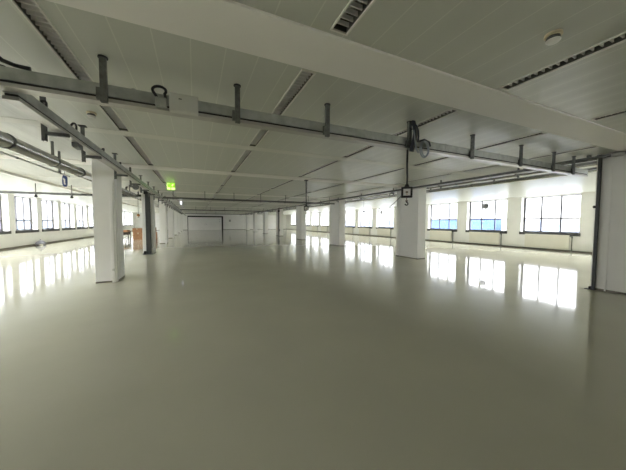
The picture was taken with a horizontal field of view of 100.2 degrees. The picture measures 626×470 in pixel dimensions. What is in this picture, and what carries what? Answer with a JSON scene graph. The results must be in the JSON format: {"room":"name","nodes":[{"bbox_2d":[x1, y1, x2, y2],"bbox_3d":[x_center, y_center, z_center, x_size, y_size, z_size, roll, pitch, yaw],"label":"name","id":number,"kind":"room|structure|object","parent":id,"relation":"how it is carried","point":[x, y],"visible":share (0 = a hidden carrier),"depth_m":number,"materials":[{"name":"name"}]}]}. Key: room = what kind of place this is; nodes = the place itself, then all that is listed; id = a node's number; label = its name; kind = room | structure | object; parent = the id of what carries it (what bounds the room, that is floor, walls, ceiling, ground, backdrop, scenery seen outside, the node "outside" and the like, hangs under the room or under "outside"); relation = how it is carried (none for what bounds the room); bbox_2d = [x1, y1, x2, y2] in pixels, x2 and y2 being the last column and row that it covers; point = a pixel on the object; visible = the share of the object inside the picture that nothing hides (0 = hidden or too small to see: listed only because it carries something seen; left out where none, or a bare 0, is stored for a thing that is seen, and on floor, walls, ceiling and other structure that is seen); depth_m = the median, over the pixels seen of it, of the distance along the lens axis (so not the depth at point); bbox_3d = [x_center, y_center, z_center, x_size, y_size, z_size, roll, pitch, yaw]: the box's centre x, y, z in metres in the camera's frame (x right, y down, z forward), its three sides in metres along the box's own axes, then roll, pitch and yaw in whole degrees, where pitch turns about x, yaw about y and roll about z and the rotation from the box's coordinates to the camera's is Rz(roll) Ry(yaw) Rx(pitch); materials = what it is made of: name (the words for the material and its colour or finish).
{"room":"factory floor","nodes":[
{"label":"factory floor","id":0,"kind":"room"},
{"bbox_2d":[0,193,134,248],"bbox_3d":[-17.398,-0.748,14.186,0.390,3.200,72.200,-1,3,-24],"label":"wall","id":1,"kind":"structure","parent":0,"point":[14,239],"depth_m":18.16,"materials":[{"name":"paint"}]},
{"bbox_2d":[0,195,10,233],"bbox_3d":[-17.281,-1.154,13.993,0.400,2.290,2.530,-1,3,-24],"label":"window","id":2,"kind":"structure","parent":1,"relation":"in","point":[1,231],"depth_m":14.97,"materials":[{"name":"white glass"}]},
{"bbox_2d":[14,196,38,232],"bbox_3d":[-18.514,-1.292,16.725,0.400,2.290,2.530,-1,3,-24],"label":"window","id":3,"kind":"structure","parent":1,"relation":"in","point":[23,230],"depth_m":16.98,"materials":[{"name":"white glass"}]},
{"bbox_2d":[0,236,93,249],"bbox_3d":[-17.217,0.804,14.346,0.018,0.085,72.200,-1,3,-24],"label":"baseboard","id":4,"kind":"structure","parent":1,"relation":"attached to","point":[89,236],"depth_m":17.49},
{"bbox_2d":[41,200,59,231],"bbox_3d":[-19.747,-1.430,19.456,0.400,2.290,2.530,-1,3,-24],"label":"window","id":5,"kind":"structure","parent":1,"relation":"in","point":[47,220],"depth_m":19.74,"materials":[{"name":"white glass"}]},
{"bbox_2d":[62,203,75,229],"bbox_3d":[-20.979,-1.568,22.188,0.400,2.290,2.530,-1,3,-24],"label":"window","id":6,"kind":"structure","parent":1,"relation":"in","point":[65,220],"depth_m":22.49,"materials":[{"name":"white glass"}]},
{"bbox_2d":[77,205,87,228],"bbox_3d":[-22.212,-1.706,24.919,0.400,2.290,2.530,-1,3,-24],"label":"window","id":7,"kind":"structure","parent":1,"relation":"in","point":[79,220],"depth_m":25.22,"materials":[{"name":"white glass"}]},
{"bbox_2d":[89,207,93,228],"bbox_3d":[-23.445,-1.844,27.651,0.400,2.290,2.530,-1,3,-24],"label":"window","id":8,"kind":"structure","parent":1,"relation":"in","point":[90,220],"depth_m":27.92,"materials":[{"name":"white glass"}]},
{"bbox_2d":[135,213,285,229],"bbox_3d":[-19.097,-2.674,53.135,29.340,3.200,0.300,-1,3,-24],"label":"wall","id":9,"kind":"structure","parent":0,"point":[237,221],"depth_m":54.18,"materials":[{"name":"paint"}]},
{"bbox_2d":[0,170,158,212],"bbox_3d":[-13.323,-2.395,15.942,0.120,0.080,72.200,-1,3,-24],"label":"trim","id":10,"kind":"structure","parent":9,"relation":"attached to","point":[1,171],"depth_m":10.32,"materials":[{"name":"paint"}]},
{"bbox_2d":[187,216,222,229],"bbox_3d":[-21.286,-2.399,51.919,6.540,2.760,0.140,-1,3,-24],"label":"door","id":11,"kind":"structure","parent":9,"relation":"in","point":[194,222],"depth_m":51.89,"materials":[{"name":"white metal"}]},
{"bbox_2d":[0,229,625,469],"bbox_3d":[-4.207,0.744,20.215,29.820,0.300,72.800,-1,3,-24],"label":"floor","id":12,"kind":"structure","parent":0,"point":[213,349],"depth_m":3.02,"materials":[{"name":"grey concrete"}]},
{"bbox_2d":[35,239,45,244],"bbox_3d":[-18.334,0.473,17.596,0.540,0.420,0.566,-1,3,-24],"label":"bag","id":13,"kind":"object","parent":12,"relation":"on","point":[40,242],"visible":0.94,"depth_m":17.47,"materials":[{"name":"white plastic"}]},
{"bbox_2d":[91,158,124,282],"bbox_3d":[-5.536,-0.365,7.100,0.488,3.200,0.776,-1,3,-24],"label":"column","id":14,"kind":"structure","parent":12,"relation":"on","point":[106,190],"depth_m":6.81,"materials":[{"name":"paint"}]},
{"bbox_2d":[133,233,142,239],"bbox_3d":[-15.556,0.098,23.297,0.740,0.623,0.706,-1,3,-30],"label":"cardboard box","id":15,"kind":"object","parent":12,"relation":"on","point":[136,236],"visible":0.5,"depth_m":22.98,"materials":[{"name":"brown cardboard"}]},
{"bbox_2d":[132,228,141,232],"bbox_3d":[-15.573,-0.416,23.264,0.680,0.383,0.626,-1,3,-20],"label":"cardboard box","id":16,"kind":"object","parent":15,"relation":"on","point":[134,230],"visible":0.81,"depth_m":22.98,"materials":[{"name":"brown cardboard"}]},
{"bbox_2d":[142,191,153,254],"bbox_3d":[-8.076,-0.592,12.770,0.460,3.080,0.325,-1,3,-24],"label":"steel post","id":17,"kind":"object","parent":12,"relation":"on","point":[148,251],"visible":0.85,"depth_m":12.81,"materials":[{"name":"black metal"}]},
{"bbox_2d":[141,191,155,253],"bbox_3d":[-8.316,-0.677,13.259,0.488,3.200,0.776,-1,3,-24],"label":"column","id":18,"kind":"structure","parent":12,"relation":"on","point":[152,201],"depth_m":12.96,"materials":[{"name":"paint"}]},
{"bbox_2d":[159,201,167,243],"bbox_3d":[-11.095,-0.989,19.419,0.488,3.200,0.776,-1,3,-24],"label":"column","id":19,"kind":"structure","parent":12,"relation":"on","point":[163,220],"depth_m":19.12,"materials":[{"name":"paint"}]},
{"bbox_2d":[168,206,174,237],"bbox_3d":[-13.875,-1.300,25.579,0.488,3.200,0.776,-1,3,-24],"label":"column","id":20,"kind":"structure","parent":12,"relation":"on","point":[170,211],"depth_m":25.27,"materials":[{"name":"paint"}]},
{"bbox_2d":[174,211,177,234],"bbox_3d":[-16.655,-1.612,31.738,0.488,3.200,0.776,-1,3,-24],"label":"column","id":21,"kind":"structure","parent":12,"relation":"on","point":[175,212],"depth_m":31.45,"materials":[{"name":"paint"}]},
{"bbox_2d":[178,213,180,232],"bbox_3d":[-19.434,-1.923,37.898,0.488,3.200,0.776,-1,3,-24],"label":"column","id":22,"kind":"structure","parent":12,"relation":"on","point":[179,214],"depth_m":37.63,"materials":[{"name":"paint"}]},
{"bbox_2d":[246,213,249,230],"bbox_3d":[-12.233,-2.445,48.893,0.468,3.200,1.332,-1,3,-24],"label":"column","id":23,"kind":"structure","parent":12,"relation":"on","point":[247,216],"depth_m":48.37,"materials":[{"name":"paint"}]},
{"bbox_2d":[253,213,257,231],"bbox_3d":[-9.454,-2.134,42.733,0.468,3.200,1.332,-1,3,-24],"label":"column","id":24,"kind":"structure","parent":12,"relation":"on","point":[254,214],"depth_m":42.18,"materials":[{"name":"paint"}]},
{"bbox_2d":[263,210,267,233],"bbox_3d":[-6.674,-1.822,36.573,0.468,3.200,1.332,-1,3,-24],"label":"column","id":25,"kind":"structure","parent":12,"relation":"on","point":[265,214],"depth_m":36.03,"materials":[{"name":"paint"}]},
{"bbox_2d":[276,208,282,235],"bbox_3d":[-3.894,-1.511,30.414,0.468,3.200,1.332,-1,3,-24],"label":"column","id":26,"kind":"structure","parent":12,"relation":"on","point":[281,210],"depth_m":29.86,"materials":[{"name":"paint"}]},
{"bbox_2d":[296,204,305,239],"bbox_3d":[-1.115,-1.199,24.254,0.468,3.200,1.332,-1,3,-24],"label":"column","id":27,"kind":"structure","parent":12,"relation":"on","point":[300,213],"depth_m":23.76,"materials":[{"name":"paint"}]},
{"bbox_2d":[329,198,344,245],"bbox_3d":[1.665,-0.888,18.094,0.468,3.200,1.332,-1,3,-24],"label":"column","id":28,"kind":"structure","parent":12,"relation":"on","point":[337,210],"depth_m":17.62,"materials":[{"name":"paint"}]},
{"bbox_2d":[396,185,425,258],"bbox_3d":[4.445,-0.576,11.935,0.468,3.200,1.332,-1,3,-24],"label":"column","id":29,"kind":"structure","parent":12,"relation":"on","point":[411,218],"depth_m":11.55,"materials":[{"name":"paint"}]},
{"bbox_2d":[584,155,602,289],"bbox_3d":[6.703,-0.279,6.239,0.110,3.180,0.180,-1,3,-24],"label":"steel post","id":30,"kind":"object","parent":12,"relation":"on","point":[599,174],"visible":0.91,"depth_m":6.20,"materials":[{"name":"black metal"}]},
{"bbox_2d":[590,153,625,294],"bbox_3d":[7.225,-0.265,5.775,0.468,3.200,1.332,-1,3,-24],"label":"column","id":31,"kind":"structure","parent":12,"relation":"on","point":[611,251],"depth_m":6.01,"materials":[{"name":"paint"}]},
{"bbox_2d":[0,0,625,214],"bbox_3d":[-4.197,-2.852,20.037,29.820,0.500,72.800,-1,3,-24],"label":"ceiling","id":32,"kind":"structure","parent":0,"point":[494,44],"depth_m":3.31,"materials":[{"name":"white paint"}]},
{"bbox_2d":[0,151,69,176],"bbox_3d":[-4.377,-1.495,2.836,0.036,0.518,7.900,-1,3,-24],"label":"pipe","id":33,"kind":"object","parent":32,"relation":"hanging from","point":[59,153],"visible":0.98,"depth_m":5.18,"materials":[{"name":"metal"}]},
{"bbox_2d":[10,0,93,81],"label":"ceiling light","id":34,"kind":"object","parent":32,"relation":"attached to","point":[34,15],"depth_m":2.29,"materials":[{"name":"metal"}]},
{"bbox_2d":[0,183,128,196],"bbox_3d":[-11.866,-1.946,11.032,7.110,0.465,0.100,-1,3,-24],"label":"rail","id":35,"kind":"object","parent":32,"relation":"hanging from","point":[17,192],"visible":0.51,"depth_m":11.20,"materials":[{"name":"metal"}]},
{"bbox_2d":[62,171,67,186],"bbox_3d":[-6.880,-1.658,7.243,0.110,0.640,0.028,-1,3,-24],"label":"aisle sign","id":36,"kind":"object","parent":32,"relation":"hanging from","point":[64,178],"visible":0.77,"depth_m":7.24,"materials":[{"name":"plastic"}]},
{"bbox_2d":[0,131,167,210],"bbox_3d":[-12.723,-2.462,21.865,0.235,0.508,49.500,-1,3,-24],"label":"pipe","id":37,"kind":"object","parent":32,"relation":"hanging from","point":[7,141],"visible":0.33,"depth_m":4.85,"materials":[{"name":"silver metal"}]},
{"bbox_2d":[86,111,96,117],"bbox_3d":[-3.257,-1.764,3.845,0.124,0.074,0.124,-1,3,-24],"label":"smoke detector","id":38,"kind":"object","parent":32,"relation":"attached to","point":[90,114],"visible":1,"depth_m":3.81,"materials":[{"name":"beige plastic"}]},
{"bbox_2d":[2,91,185,215],"bbox_3d":[-13.572,-2.629,26.142,0.290,0.600,52.200,-1,3,-24],"label":"cable tray","id":39,"kind":"object","parent":32,"relation":"hanging from","point":[28,104],"visible":0.91,"depth_m":3.45,"materials":[{"name":"metal"}]},
{"bbox_2d":[71,142,82,149],"bbox_3d":[-3.405,-1.281,3.780,0.070,0.068,0.200,-1,3,-24],"label":"box","id":40,"kind":"object","parent":39,"relation":"attached to","point":[75,145],"visible":1,"depth_m":3.72,"materials":[{"name":"metal"}]},
{"bbox_2d":[98,105,129,131],"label":"ceiling light","id":41,"kind":"object","parent":32,"relation":"attached to","point":[108,111],"depth_m":4.09,"materials":[{"name":"metal"}]},
{"bbox_2d":[125,185,139,191],"bbox_3d":[-7.859,-2.061,11.551,1.495,0.265,0.517,3,4,43],"label":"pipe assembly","id":42,"kind":"object","parent":32,"relation":"hanging from","point":[135,188],"visible":0.7,"depth_m":11.49,"materials":[{"name":"metal"}]},
{"bbox_2d":[124,136,154,165],"bbox_3d":[-4.031,-1.977,6.174,0.164,0.142,2.780,-1,3,-24],"label":"ceiling light","id":43,"kind":"object","parent":32,"relation":"attached to","point":[133,142],"visible":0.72,"depth_m":5.89,"materials":[{"name":"metal"}]},
{"bbox_2d":[152,170,166,182],"bbox_3d":[-5.482,-2.139,9.390,0.164,0.142,3.040,-1,3,-24],"label":"ceiling light","id":44,"kind":"object","parent":32,"relation":"attached to","point":[157,173],"visible":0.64,"depth_m":9.23,"materials":[{"name":"metal"}]},
{"bbox_2d":[167,182,174,189],"bbox_3d":[-5.720,-1.972,10.523,0.300,0.330,0.056,-1,3,-24],"label":"exit sign","id":45,"kind":"object","parent":32,"relation":"hanging from","point":[170,186],"visible":1,"depth_m":10.50,"materials":[{"name":"green plastic"}]},
{"bbox_2d":[21,175,386,195],"bbox_3d":[-2.659,-2.229,12.507,16.500,0.014,0.270,-1,3,-24],"label":"trim","id":46,"kind":"structure","parent":32,"relation":"attached to","point":[21,175],"depth_m":11.52,"materials":[{"name":"paint"}]},
{"bbox_2d":[133,202,282,206],"bbox_3d":[-8.218,-2.852,24.826,16.500,0.014,0.270,-1,3,-24],"label":"trim","id":47,"kind":"structure","parent":32,"relation":"attached to","point":[133,202],"depth_m":24.15,"materials":[{"name":"paint"}]},
{"bbox_2d":[61,186,356,199],"bbox_3d":[-3.995,-2.370,15.469,16.500,0.032,0.530,-1,3,-24],"label":"rail","id":48,"kind":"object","parent":32,"relation":"attached to","point":[61,186],"depth_m":15.08,"materials":[{"name":"metal"}]},
{"bbox_2d":[129,204,291,208],"bbox_3d":[-9.554,-2.993,27.788,16.500,0.032,0.530,-1,3,-24],"label":"trim","id":49,"kind":"structure","parent":32,"relation":"attached to","point":[129,204],"depth_m":27.09,"materials":[{"name":"paint"}]},
{"bbox_2d":[122,199,313,205],"bbox_3d":[-6.775,-2.681,21.628,16.500,0.032,0.530,-1,3,-24],"label":"trim","id":50,"kind":"structure","parent":32,"relation":"attached to","point":[122,199],"depth_m":21.35,"materials":[{"name":"paint"}]},
{"bbox_2d":[0,154,437,189],"bbox_3d":[-1.215,-2.058,9.309,16.500,0.032,0.530,-1,3,-24],"label":"trim","id":51,"kind":"structure","parent":32,"relation":"attached to","point":[2,156],"depth_m":8.38,"materials":[{"name":"paint"}]},
{"bbox_3d":[-0.255,-1.827,9.842,0.120,0.478,0.120,-1,3,-24],"label":"hanger","id":52,"kind":"object","parent":51,"relation":"hanging from","visible":0},
{"bbox_2d":[304,193,308,213],"bbox_3d":[-0.257,-1.190,9.873,0.172,0.798,0.100,0,3,-4],"label":"box","id":53,"kind":"object","parent":52,"relation":"hanging from","point":[306,208],"visible":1,"depth_m":9.85,"materials":[{"name":"black metal"}]},
{"bbox_2d":[180,207,272,211],"bbox_3d":[-9.133,-2.818,28.564,9.700,0.435,0.100,-1,3,-24],"label":"rail","id":54,"kind":"object","parent":32,"relation":"hanging from","point":[210,207],"visible":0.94,"depth_m":28.31,"materials":[{"name":"metal"}]},
{"bbox_2d":[220,175,232,185],"bbox_3d":[-3.444,-2.179,10.308,0.164,0.142,3.040,-1,3,-24],"label":"ceiling light","id":55,"kind":"object","parent":32,"relation":"attached to","point":[228,177],"visible":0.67,"depth_m":10.27,"materials":[{"name":"metal"}]},
{"bbox_2d":[230,150,252,171],"bbox_3d":[-1.993,-2.016,7.092,0.164,0.142,2.780,-1,3,-24],"label":"ceiling light","id":56,"kind":"object","parent":32,"relation":"attached to","point":[246,153],"visible":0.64,"depth_m":6.83,"materials":[{"name":"metal"}]},
{"bbox_2d":[163,194,334,204],"bbox_3d":[-3.041,-2.118,15.006,9.750,0.465,0.100,-1,3,-24],"label":"rail","id":57,"kind":"object","parent":32,"relation":"hanging from","point":[285,201],"visible":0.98,"depth_m":14.74,"materials":[{"name":"metal"}]},
{"bbox_2d":[0,116,511,178],"bbox_3d":[0.121,-1.918,6.347,16.500,0.014,0.270,-1,3,-24],"label":"trim","id":58,"kind":"structure","parent":32,"relation":"attached to","point":[2,119],"depth_m":5.47,"materials":[{"name":"paint"}]},
{"bbox_2d":[248,129,268,146],"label":"ceiling light","id":59,"kind":"object","parent":32,"relation":"attached to","point":[261,133],"depth_m":5.04,"materials":[{"name":"metal"}]},
{"bbox_2d":[270,180,293,188],"bbox_3d":[-1.384,-2.219,11.236,0.164,0.142,3.040,-1,3,-24],"label":"ceiling light","id":60,"kind":"object","parent":32,"relation":"attached to","point":[288,181],"visible":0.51,"depth_m":11.12,"materials":[{"name":"metal"}]},
{"bbox_2d":[271,69,315,114],"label":"ceiling light","id":61,"kind":"object","parent":32,"relation":"attached to","point":[301,81],"depth_m":3.23,"materials":[{"name":"metal"}]},
{"bbox_2d":[0,54,587,176],"bbox_3d":[1.933,-1.543,4.409,11.100,0.541,0.187,-1,3,-24],"label":"cable tray","id":62,"kind":"object","parent":32,"relation":"hanging from","point":[15,80],"depth_m":3.14,"materials":[{"name":"metal"}]},
{"bbox_2d":[0,56,31,70],"bbox_3d":[-2.775,-1.559,2.282,0.473,0.162,0.085,-1,3,-24],"label":"power cable","id":63,"kind":"object","parent":62,"relation":"on","point":[2,60],"visible":0.88,"depth_m":2.31,"materials":[{"name":"black rubber"}]},
{"bbox_2d":[151,85,166,108],"bbox_3d":[-1.605,-1.458,2.732,0.149,0.234,0.074,-1,3,-24],"label":"plug","id":64,"kind":"object","parent":62,"relation":"hanging from","point":[160,102],"visible":1,"depth_m":2.73,"materials":[{"name":"plastic"}]},
{"bbox_2d":[169,92,197,116],"bbox_3d":[-1.391,-1.409,2.822,0.280,0.185,0.091,-1,3,-24],"label":"junction box","id":65,"kind":"object","parent":62,"relation":"attached to","point":[178,103],"visible":1,"depth_m":2.79,"materials":[{"name":"metal"}]},
{"bbox_2d":[390,149,412,206],"bbox_3d":[1.417,-0.914,4.254,0.432,0.945,0.160,0,3,-8],"label":"box","id":66,"kind":"object","parent":62,"relation":"hanging from","point":[406,191],"visible":0.98,"depth_m":4.25,"materials":[{"name":"black rubber"}]},
{"bbox_2d":[409,120,418,152],"bbox_3d":[1.605,-1.561,4.131,0.191,0.533,0.050,-1,3,-24],"label":"cable","id":67,"kind":"object","parent":62,"relation":"hanging from","point":[413,146],"visible":0.94,"depth_m":4.13,"materials":[{"name":"plastic"}]},
{"bbox_2d":[297,160,339,176],"bbox_3d":[0.067,-2.056,8.019,0.164,0.142,2.780,-1,3,-24],"label":"ceiling light","id":68,"kind":"object","parent":32,"relation":"attached to","point":[333,161],"visible":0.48,"depth_m":7.78,"materials":[{"name":"metal"}]},
{"bbox_2d":[315,184,343,191],"bbox_3d":[0.685,-2.259,12.168,0.164,0.142,3.040,-1,3,-24],"label":"ceiling light","id":69,"kind":"object","parent":32,"relation":"attached to","point":[338,184],"visible":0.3,"depth_m":12.01,"materials":[{"name":"metal"}]},
{"bbox_2d":[46,0,625,150],"bbox_3d":[1.564,-1.747,3.149,16.500,0.032,0.530,-1,3,-24],"label":"ceiling beam","id":70,"kind":"structure","parent":32,"relation":"attached to","point":[230,24],"depth_m":2.47,"materials":[{"name":"paint"}]},
{"bbox_2d":[330,0,375,35],"bbox_3d":[0.787,-1.705,0.932,0.164,0.142,2.780,-1,3,-24],"label":"ceiling light","id":71,"kind":"object","parent":32,"relation":"attached to","point":[354,10],"visible":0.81,"depth_m":2.06,"materials":[{"name":"metal"}]},
{"bbox_2d":[341,145,374,157],"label":"ceiling light","id":72,"kind":"object","parent":32,"relation":"attached to","point":[367,147],"depth_m":5.96,"materials":[{"name":"metal"}]},
{"bbox_2d":[353,168,405,181],"bbox_3d":[2.137,-2.096,8.951,0.164,0.142,2.780,-1,3,-24],"label":"ceiling light","id":73,"kind":"object","parent":32,"relation":"attached to","point":[400,168],"visible":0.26,"depth_m":8.75,"materials":[{"name":"metal"}]},
{"bbox_2d":[247,168,536,213],"bbox_3d":[-4.464,-2.951,30.345,0.160,0.320,52.000,-1,3,-24],"label":"cable trunking","id":74,"kind":"object","parent":32,"relation":"hanging from","point":[518,171],"visible":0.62,"depth_m":9.68,"materials":[{"name":"metal"}]},
{"bbox_2d":[392,128,406,135],"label":"ceiling light","id":75,"kind":"object","parent":32,"relation":"attached to","point":[402,132],"depth_m":4.72,"materials":[{"name":"metal"}]},
{"bbox_2d":[249,167,596,214],"bbox_3d":[-2.178,-2.857,27.977,0.123,0.262,51.000,-1,3,-24],"label":"pipe","id":76,"kind":"object","parent":32,"relation":"hanging from","point":[592,169],"visible":0.57,"depth_m":9.45,"materials":[{"name":"silver metal"}]},
{"bbox_2d":[392,173,453,184],"bbox_3d":[3.988,-2.132,9.785,0.164,0.142,2.780,-1,3,-24],"label":"ceiling light","id":77,"kind":"object","parent":32,"relation":"attached to","point":[449,173],"visible":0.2,"depth_m":9.51,"materials":[{"name":"metal"}]},
{"bbox_2d":[252,161,596,213],"bbox_3d":[-2.351,-2.914,27.896,0.130,0.140,51.000,-1,3,-24],"label":"pipe","id":78,"kind":"object","parent":32,"relation":"hanging from","point":[592,163],"visible":0.3,"depth_m":8.90,"materials":[{"name":"silver metal"}]},
{"bbox_2d":[411,157,449,165],"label":"ceiling light","id":79,"kind":"object","parent":32,"relation":"attached to","point":[442,158],"depth_m":6.86,"materials":[{"name":"metal"}]},
{"bbox_2d":[416,108,459,127],"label":"ceiling light","id":80,"kind":"object","parent":32,"relation":"attached to","point":[451,111],"depth_m":4.01,"materials":[{"name":"metal"}]},
{"bbox_2d":[460,165,499,171],"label":"ceiling light","id":81,"kind":"object","parent":32,"relation":"attached to","point":[491,165],"depth_m":7.72,"materials":[{"name":"metal"}]},
{"bbox_2d":[474,132,546,149],"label":"ceiling light","id":82,"kind":"object","parent":32,"relation":"attached to","point":[508,141],"depth_m":5.12,"materials":[{"name":"metal"}]},
{"bbox_2d":[544,29,562,45],"bbox_3d":[2.039,-1.669,2.220,0.124,0.074,0.124,-1,3,-24],"label":"smoke detector","id":83,"kind":"object","parent":32,"relation":"attached to","point":[552,37],"visible":1,"depth_m":2.19,"materials":[{"name":"beige plastic"}]},
{"bbox_2d":[499,31,625,90],"bbox_3d":[2.847,-1.745,1.860,0.164,0.142,2.780,-1,3,-24],"label":"ceiling light","id":84,"kind":"object","parent":32,"relation":"attached to","point":[620,38],"visible":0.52,"depth_m":2.60,"materials":[{"name":"metal"}]},
{"bbox_2d":[528,146,598,159],"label":"ceiling light","id":85,"kind":"object","parent":32,"relation":"attached to","point":[581,149],"depth_m":5.92,"materials":[{"name":"metal"}]},
{"bbox_2d":[523,151,625,168],"bbox_3d":[6.667,-1.814,5.992,0.110,0.130,3.200,-1,3,-24],"label":"conduit","id":86,"kind":"object","parent":32,"relation":"attached to","point":[619,153],"visible":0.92,"depth_m":6.08,"materials":[{"name":"metal"}]},
{"bbox_2d":[561,159,596,164],"bbox_3d":[-3.045,-2.990,28.677,0.036,0.036,49.000,-1,3,-24],"label":"pipe","id":87,"kind":"object","parent":32,"relation":"attached to","point":[593,159],"visible":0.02,"depth_m":6.72,"materials":[{"name":"metal"}]},
{"bbox_2d":[590,110,625,120],"bbox_3d":[4.917,-1.785,2.792,0.164,0.142,2.780,-1,3,-24],"label":"ceiling light","id":88,"kind":"object","parent":32,"relation":"attached to","point":[622,112],"visible":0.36,"depth_m":3.92,"materials":[{"name":"metal"}]},
{"bbox_2d":[286,192,595,251],"bbox_3d":[8.999,-1.261,26.073,0.380,3.200,72.200,-1,3,-24],"label":"wall","id":89,"kind":"structure","parent":0,"point":[515,206],"depth_m":17.08,"materials":[{"name":"paint"}]},
{"bbox_2d":[311,213,318,226],"bbox_3d":[0.510,-2.623,44.781,0.390,2.290,2.890,-1,3,-24],"label":"window","id":90,"kind":"structure","parent":89,"relation":"in","point":[315,220],"depth_m":45.30,"materials":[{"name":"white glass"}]},
{"bbox_2d":[321,226,327,231],"bbox_3d":[1.802,-0.898,41.441,0.133,0.922,2.253,-1,3,-24],"label":"radiator","id":91,"kind":"object","parent":89,"relation":"attached to","point":[323,228],"visible":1,"depth_m":41.25,"materials":[{"name":"metal"}]},
{"bbox_2d":[345,227,352,233],"bbox_3d":[4.761,-0.567,34.885,0.133,0.922,2.253,-1,3,-24],"label":"radiator","id":92,"kind":"object","parent":89,"relation":"attached to","point":[347,229],"visible":0.86,"depth_m":34.59,"materials":[{"name":"metal"}]},
{"bbox_2d":[345,210,354,227],"bbox_3d":[4.948,-2.125,34.947,0.390,2.290,2.890,-1,3,-24],"label":"window","id":93,"kind":"structure","parent":89,"relation":"in","point":[349,220],"depth_m":35.38,"materials":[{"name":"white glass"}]},
{"bbox_2d":[359,228,369,234],"bbox_3d":[6.240,-0.401,31.607,0.133,0.922,2.253,-1,3,-24],"label":"radiator","id":94,"kind":"object","parent":89,"relation":"attached to","point":[365,231],"visible":1,"depth_m":31.51,"materials":[{"name":"metal"}]},
{"bbox_2d":[358,209,371,228],"bbox_3d":[6.427,-1.960,31.669,0.390,2.290,2.890,-1,3,-24],"label":"window","id":95,"kind":"structure","parent":89,"relation":"in","point":[364,226],"depth_m":31.78,"materials":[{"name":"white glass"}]},
{"bbox_2d":[377,228,390,236],"bbox_3d":[7.719,-0.235,28.329,0.133,0.922,2.253,-1,3,-24],"label":"radiator","id":96,"kind":"object","parent":89,"relation":"attached to","point":[380,232],"visible":1,"depth_m":28.34,"materials":[{"name":"metal"}]},
{"bbox_2d":[376,207,393,228],"bbox_3d":[7.906,-1.794,28.392,0.390,2.290,2.890,-1,3,-24],"label":"window","id":97,"kind":"structure","parent":89,"relation":"in","point":[384,227],"depth_m":28.81,"materials":[{"name":"clear glass"}]},
{"bbox_2d":[261,171,596,213],"bbox_3d":[1.829,-2.689,22.765,0.120,0.080,72.200,-1,3,-24],"label":"trim","id":98,"kind":"structure","parent":89,"relation":"attached to","point":[594,171],"depth_m":10.71,"materials":[{"name":"paint"}]},
{"bbox_2d":[291,229,591,253],"bbox_3d":[8.813,0.298,26.068,0.018,0.085,72.200,-1,3,-24],"label":"baseboard","id":99,"kind":"structure","parent":89,"relation":"attached to","point":[291,229],"depth_m":17.55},
{"bbox_2d":[430,230,452,242],"bbox_3d":[10.678,0.096,21.773,0.133,0.922,2.253,-1,3,-24],"label":"radiator","id":100,"kind":"object","parent":89,"relation":"attached to","point":[434,234],"visible":1,"depth_m":21.67,"materials":[{"name":"metal"}]},
{"bbox_2d":[427,203,456,231],"bbox_3d":[10.865,-1.462,21.836,0.390,2.290,2.890,-1,3,-24],"label":"window","id":101,"kind":"structure","parent":89,"relation":"in","point":[439,219],"depth_m":22.14,"materials":[{"name":"clear glass"}]},
{"bbox_2d":[469,232,501,246],"bbox_3d":[12.157,0.262,18.496,0.133,0.922,2.253,-1,3,-24],"label":"radiator","id":102,"kind":"object","parent":89,"relation":"attached to","point":[474,237],"visible":1,"depth_m":18.39,"materials":[{"name":"metal"}]},
{"bbox_2d":[465,199,506,233],"bbox_3d":[12.344,-1.296,18.558,0.390,2.290,2.890,-1,3,-24],"label":"window","id":103,"kind":"structure","parent":89,"relation":"in","point":[495,218],"depth_m":18.73,"materials":[{"name":"clear glass"}]},
{"bbox_2d":[524,234,572,251],"bbox_3d":[13.636,0.428,15.218,0.133,0.922,2.253,-1,3,-24],"label":"radiator","id":104,"kind":"object","parent":89,"relation":"attached to","point":[548,241],"visible":1,"depth_m":15.12,"materials":[{"name":"metal"}]},
{"bbox_2d":[519,194,580,236],"bbox_3d":[13.823,-1.131,15.280,0.390,2.290,2.890,-1,3,-24],"label":"window","id":105,"kind":"structure","parent":89,"relation":"in","point":[525,199],"depth_m":15.40,"materials":[{"name":"clear glass"}]},
{"label":"outside","id":106,"kind":"structure","parent":0,"visible":0},
{"bbox_3d":[-135.696,7.706,-27.898,249.400,0.200,460.000,-1,3,-24],"label":"ground","id":107,"kind":"structure","parent":106,"visible":0},
{"bbox_2d":[17,221,81,228],"bbox_3d":[-77.899,-0.128,60.939,12.300,7.020,85.300,-1,3,-24],"label":"building","id":108,"kind":"structure","parent":107,"relation":"on","point":[19,223],"depth_m":76.69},
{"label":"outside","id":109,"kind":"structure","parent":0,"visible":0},
{"bbox_3d":[124.179,2.659,89.121,260.500,0.200,460.000,-1,3,-24],"label":"ground","id":110,"kind":"structure","parent":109,"visible":0},
{"bbox_2d":[346,220,392,226],"bbox_3d":[23.696,-1.260,88.607,16.300,7.120,38.300,-1,3,-24],"label":"building","id":111,"kind":"structure","parent":110,"relation":"on","point":[352,223],"depth_m":81.74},
{"bbox_2d":[432,219,501,229],"bbox_3d":[29.551,0.255,56.181,4.300,7.320,18.300,-1,3,-24],"label":"building","id":112,"kind":"structure","parent":110,"relation":"on","point":[475,224],"depth_m":49.26,"materials":[{"name":"glass"}]},
{"bbox_2d":[505,219,579,231],"bbox_3d":[45.884,1.176,39.436,16.300,7.220,22.300,-1,3,-24],"label":"building","id":113,"kind":"structure","parent":110,"relation":"on","point":[568,225],"depth_m":40.02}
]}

